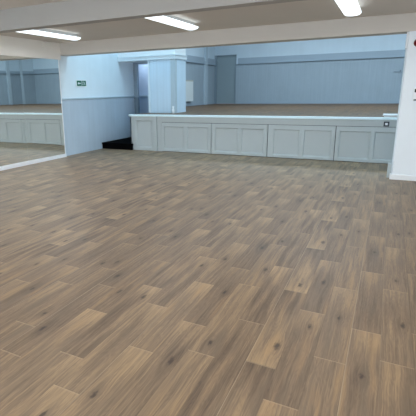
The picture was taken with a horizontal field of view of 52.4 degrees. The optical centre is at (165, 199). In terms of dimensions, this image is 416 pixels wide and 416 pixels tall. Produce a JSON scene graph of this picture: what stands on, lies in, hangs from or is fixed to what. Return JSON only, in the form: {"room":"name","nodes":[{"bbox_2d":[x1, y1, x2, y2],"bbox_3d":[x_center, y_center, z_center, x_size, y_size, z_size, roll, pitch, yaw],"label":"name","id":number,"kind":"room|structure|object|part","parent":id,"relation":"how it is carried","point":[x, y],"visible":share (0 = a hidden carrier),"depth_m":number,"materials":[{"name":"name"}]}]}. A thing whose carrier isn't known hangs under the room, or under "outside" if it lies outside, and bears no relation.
{"room":"exercise studio","nodes":[
{"label":"exercise studio","id":0,"kind":"room"},
{"bbox_2d":[59,47,214,155],"bbox_3d":[-2.890,-3.730,10.494,0.240,5.450,23.013,7,16,27],"label":"wall","id":1,"kind":"structure","parent":0,"point":[88,123],"depth_m":12.37,"materials":[{"name":"paint"}]},
{"bbox_2d":[0,55,28,166],"bbox_3d":[-3.601,-1.925,9.184,0.048,2.366,1.283,7,16,27],"label":"wall mirror","id":2,"kind":"object","parent":1,"relation":"attached to","point":[13,141],"visible":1,"depth_m":9.41,"materials":[{"name":"clear glass"}]},
{"bbox_2d":[0,35,60,59],"bbox_3d":[-5.375,-2.392,5.574,0.070,0.401,11.674,7,16,27],"label":"beam","id":3,"kind":"structure","parent":1,"relation":"attached to","point":[9,46],"depth_m":9.60,"materials":[{"name":"white paint"}]},
{"bbox_2d":[41,41,52,47],"bbox_3d":[-2.844,-3.739,10.109,0.048,0.130,0.340,7,16,27],"label":"junction box","id":4,"kind":"object","parent":3,"relation":"attached to","point":[44,43],"visible":1,"depth_m":10.08,"materials":[{"name":"white paint"}]},
{"bbox_2d":[0,154,66,170],"bbox_3d":[-5.343,0.146,6.194,0.085,0.085,11.600,7,16,27],"label":"baseboard","id":5,"kind":"structure","parent":1,"relation":"attached to","point":[11,166],"depth_m":10.06,"materials":[{"name":"white paint"}]},
{"bbox_2d":[18,57,65,160],"bbox_3d":[-2.987,-2.221,10.285,0.054,2.366,1.302,7,16,28],"label":"wall mirror","id":6,"kind":"object","parent":1,"relation":"attached to","point":[40,77],"visible":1,"depth_m":10.23,"materials":[{"name":"clear glass"}]},
{"bbox_3d":[-2.679,-2.367,10.827,0.054,2.366,0.022,7,16,28],"label":"edge trim","id":7,"kind":"part","parent":6,"relation":"part of","materials":[{"name":"white paint"}]},
{"bbox_2d":[76,80,86,86],"bbox_3d":[-2.300,-3.186,11.491,0.019,0.190,0.456,7,16,27],"label":"exit sign","id":8,"kind":"object","parent":1,"relation":"attached to","point":[79,83],"visible":1,"depth_m":11.49,"materials":[{"name":"green plastic"}]},
{"bbox_2d":[62,96,134,99],"bbox_3d":[-1.850,-3.010,12.401,0.030,0.057,3.590,7,16,27],"label":"rail","id":9,"kind":"object","parent":1,"relation":"attached to","point":[83,98],"visible":0.88,"depth_m":12.14,"materials":[{"name":"paint"}]},
{"bbox_2d":[186,80,192,101],"bbox_3d":[0.931,-4.534,17.479,0.144,0.860,0.880,7,16,27],"label":"heater","id":10,"kind":"object","parent":1,"relation":"attached to","point":[189,83],"visible":0.55,"depth_m":17.48,"materials":[{"name":"metal"}]},
{"bbox_2d":[186,101,214,105],"bbox_3d":[0.920,-4.002,17.717,0.020,0.110,6.393,7,16,27],"label":"baseboard","id":11,"kind":"structure","parent":1,"relation":"attached to","point":[213,102],"depth_m":18.75,"materials":[{"name":"paint"}]},
{"bbox_2d":[186,55,215,64],"bbox_3d":[0.914,-5.801,17.238,0.075,0.273,6.393,7,16,27],"label":"rail","id":12,"kind":"object","parent":1,"relation":"attached to","point":[192,59],"visible":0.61,"depth_m":18.28,"materials":[{"name":"paint"}]},
{"bbox_2d":[204,47,207,104],"bbox_3d":[1.827,-6.523,18.855,0.085,4.390,0.260,7,16,27],"label":"trim","id":13,"kind":"structure","parent":1,"relation":"attached to","point":[205,48],"depth_m":19.03,"materials":[{"name":"paint"}]},
{"bbox_2d":[133,62,147,113],"bbox_3d":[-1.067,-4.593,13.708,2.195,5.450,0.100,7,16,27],"label":"door frame","id":14,"kind":"structure","parent":0,"point":[135,65],"depth_m":13.83,"materials":[{"name":"paint"}]},
{"bbox_2d":[138,64,148,112],"bbox_3d":[-0.579,-4.808,14.507,2.295,5.450,0.120,7,16,27],"label":"wall","id":15,"kind":"structure","parent":0,"point":[143,68],"depth_m":14.77,"materials":[{"name":"paint"}]},
{"bbox_2d":[118,49,185,62],"bbox_3d":[-0.440,-5.621,12.460,1.945,2.855,0.745,7,16,27],"label":"wall","id":16,"kind":"structure","parent":0,"point":[172,51],"depth_m":12.46,"materials":[{"name":"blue paint"}]},
{"bbox_2d":[147,60,150,112],"bbox_3d":[-0.316,-3.484,12.959,0.060,1.535,0.757,7,16,27],"label":"trim","id":17,"kind":"structure","parent":16,"relation":"attached to","point":[147,60],"depth_m":12.63,"materials":[{"name":"paint"}]},
{"bbox_2d":[117,54,186,61],"bbox_3d":[-0.406,-4.291,12.766,2.000,0.127,0.800,7,16,27],"label":"trim","id":18,"kind":"structure","parent":16,"relation":"attached to","point":[165,56],"depth_m":12.39,"materials":[{"name":"paint"}]},
{"bbox_2d":[170,59,176,112],"bbox_3d":[0.252,-3.328,12.318,0.147,1.535,0.112,7,16,27],"label":"trim","id":19,"kind":"structure","parent":16,"relation":"attached to","point":[173,62],"depth_m":12.26,"materials":[{"name":"paint"}]},
{"bbox_2d":[149,59,185,112],"bbox_3d":[0.065,-3.396,12.784,0.890,1.660,0.745,7,16,27],"label":"wall pier","id":20,"kind":"object","parent":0,"point":[160,70],"visible":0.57,"depth_m":12.50,"materials":[{"name":"paint"}]},
{"bbox_2d":[0,148,415,415],"bbox_3d":[1.074,0.486,4.834,13.160,0.100,15.450,7,16,27],"label":"floor","id":21,"kind":"structure","parent":0,"point":[133,282],"depth_m":3.63,"materials":[{"name":"brown wood"}]},
{"bbox_2d":[102,137,132,149],"bbox_3d":[-0.989,-1.882,13.190,1.066,0.360,1.940,7,16,27],"label":"carpeted steps","id":22,"kind":"structure","parent":21,"relation":"on","point":[125,143],"depth_m":12.49,"materials":[{"name":"black carpet"}]},
{"bbox_2d":[129,103,398,163],"bbox_3d":[5.941,-2.486,13.763,12.800,1.016,9.417,7,16,27],"label":"stage","id":23,"kind":"object","parent":21,"relation":"on","point":[331,132],"visible":0.96,"depth_m":10.63,"materials":[{"name":"grey wood"}]},
{"bbox_3d":[-0.659,-1.903,12.047,0.768,0.962,0.030,7,16,27],"label":"panel","id":24,"kind":"part","parent":23,"relation":"part of","materials":[{"name":"grey paint"}]},
{"bbox_3d":[-0.274,-1.853,11.830,0.104,0.962,0.068,7,16,27],"label":"post","id":25,"kind":"part","parent":23,"relation":"part of","materials":[{"name":"grey paint"}]},
{"bbox_3d":[4.618,-1.690,9.254,10.912,0.151,0.030,7,16,27],"label":"rail","id":26,"kind":"part","parent":23,"relation":"part of","materials":[{"name":"grey paint"}]},
{"bbox_2d":[383,114,397,116],"bbox_3d":[5.189,-1.870,9.313,0.630,0.057,0.330,7,16,27],"label":"flat box","id":27,"kind":"object","parent":23,"relation":"on","point":[384,115],"visible":0.46,"depth_m":9.25,"materials":[{"name":"white plastic"}]},
{"bbox_3d":[5.189,-1.882,9.310,0.630,0.032,0.330,7,16,27],"label":"lid","id":28,"kind":"part","parent":27,"relation":"part of","materials":[{"name":"white plastic"}]},
{"bbox_2d":[387,162,391,177],"bbox_3d":[4.247,-0.562,7.953,0.065,0.260,0.180,7,16,27],"label":"trim","id":29,"kind":"structure","parent":21,"relation":"on","point":[389,164],"depth_m":7.88,"materials":[{"name":"grey paint"}]},
{"bbox_2d":[0,0,415,42],"bbox_3d":[0.204,-1.976,2.568,13.160,0.120,11.894,7,16,27],"label":"ceiling","id":30,"kind":"structure","parent":0,"point":[305,10],"depth_m":7.29,"materials":[{"name":"white paint"}]},
{"bbox_2d":[18,29,80,39],"bbox_3d":[-2.334,-3.263,8.192,0.240,0.127,1.870,7,16,27],"label":"ceiling light","id":31,"kind":"object","parent":30,"relation":"attached to","point":[42,32],"visible":0.57,"depth_m":8.28,"materials":[{"name":"plastic"}]},
{"bbox_2d":[0,0,302,32],"bbox_3d":[1.223,-2.283,4.500,12.760,0.288,0.187,7,16,27],"label":"beam","id":32,"kind":"structure","parent":30,"relation":"attached to","point":[68,12],"depth_m":5.48,"materials":[{"name":"white paint"}]},
{"bbox_2d":[147,15,197,29],"bbox_3d":[0.077,-2.985,6.964,0.244,0.127,1.870,7,16,27],"label":"ceiling light","id":33,"kind":"object","parent":30,"relation":"attached to","point":[167,19],"visible":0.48,"depth_m":7.02,"materials":[{"name":"plastic"}]},
{"bbox_2d":[335,0,361,15],"bbox_3d":[2.493,-2.707,5.734,0.250,0.127,1.870,7,16,27],"label":"ceiling light","id":34,"kind":"object","parent":30,"relation":"attached to","point":[348,7],"visible":1,"depth_m":5.84,"materials":[{"name":"plastic"}]},
{"bbox_2d":[215,34,406,103],"bbox_3d":[8.099,-6.136,17.175,13.200,4.500,0.300,7,16,27],"label":"wall","id":35,"kind":"structure","parent":0,"point":[372,79],"depth_m":17.95,"materials":[{"name":"paint"}]},
{"bbox_2d":[214,54,236,103],"bbox_3d":[2.865,-5.715,19.986,1.070,2.225,0.100,7,16,27],"label":"door","id":36,"kind":"structure","parent":35,"relation":"in","point":[225,65],"depth_m":19.99,"materials":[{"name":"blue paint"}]},
{"bbox_2d":[237,101,398,103],"bbox_3d":[8.573,-4.022,17.299,11.640,0.110,0.020,7,16,27],"label":"baseboard","id":37,"kind":"structure","parent":35,"relation":"attached to","point":[238,102],"depth_m":18.30,"materials":[{"name":"paint"}]},
{"bbox_2d":[238,49,405,63],"bbox_3d":[8.530,-5.817,16.809,11.640,0.273,0.075,7,16,27],"label":"trim rail","id":38,"kind":"object","parent":35,"relation":"attached to","point":[388,53],"visible":1,"depth_m":17.72,"materials":[{"name":"paint"}]},
{"bbox_2d":[391,31,415,175],"bbox_3d":[6.470,-1.378,6.469,5.050,2.613,0.350,7,16,27],"label":"wall pillar","id":39,"kind":"structure","parent":0,"point":[404,152],"depth_m":7.45,"materials":[{"name":"white paint"}]},
{"bbox_2d":[389,173,415,180],"bbox_3d":[6.478,-0.205,6.770,5.068,0.090,0.366,7,16,27],"label":"baseboard","id":40,"kind":"structure","parent":39,"relation":"attached to","point":[394,177],"depth_m":7.66,"materials":[{"name":"white paint"}]},
{"bbox_2d":[405,32,408,48],"bbox_3d":[4.219,-2.775,7.322,0.027,0.263,0.310,7,16,27],"label":"trim","id":41,"kind":"structure","parent":39,"relation":"attached to","point":[407,32],"depth_m":7.20,"materials":[{"name":"white paint"}]},
{"bbox_2d":[413,89,415,100],"bbox_3d":[4.378,-1.812,7.254,0.158,0.203,0.042,7,16,27],"label":"controller","id":42,"kind":"object","parent":39,"relation":"attached to","point":[414,93],"visible":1,"depth_m":7.28,"materials":[{"name":"white plastic"}]},
{"bbox_3d":[3.006,-4.551,7.489,12.760,2.545,0.350,7,16,27],"label":"wall","id":43,"kind":"structure","parent":0,"visible":0},
{"bbox_2d":[60,12,415,55],"bbox_3d":[3.029,-3.178,7.845,12.760,0.292,0.350,7,16,27],"label":"beam","id":44,"kind":"structure","parent":43,"relation":"attached to","point":[393,24],"depth_m":8.32,"materials":[{"name":"white paint"}]}
]}

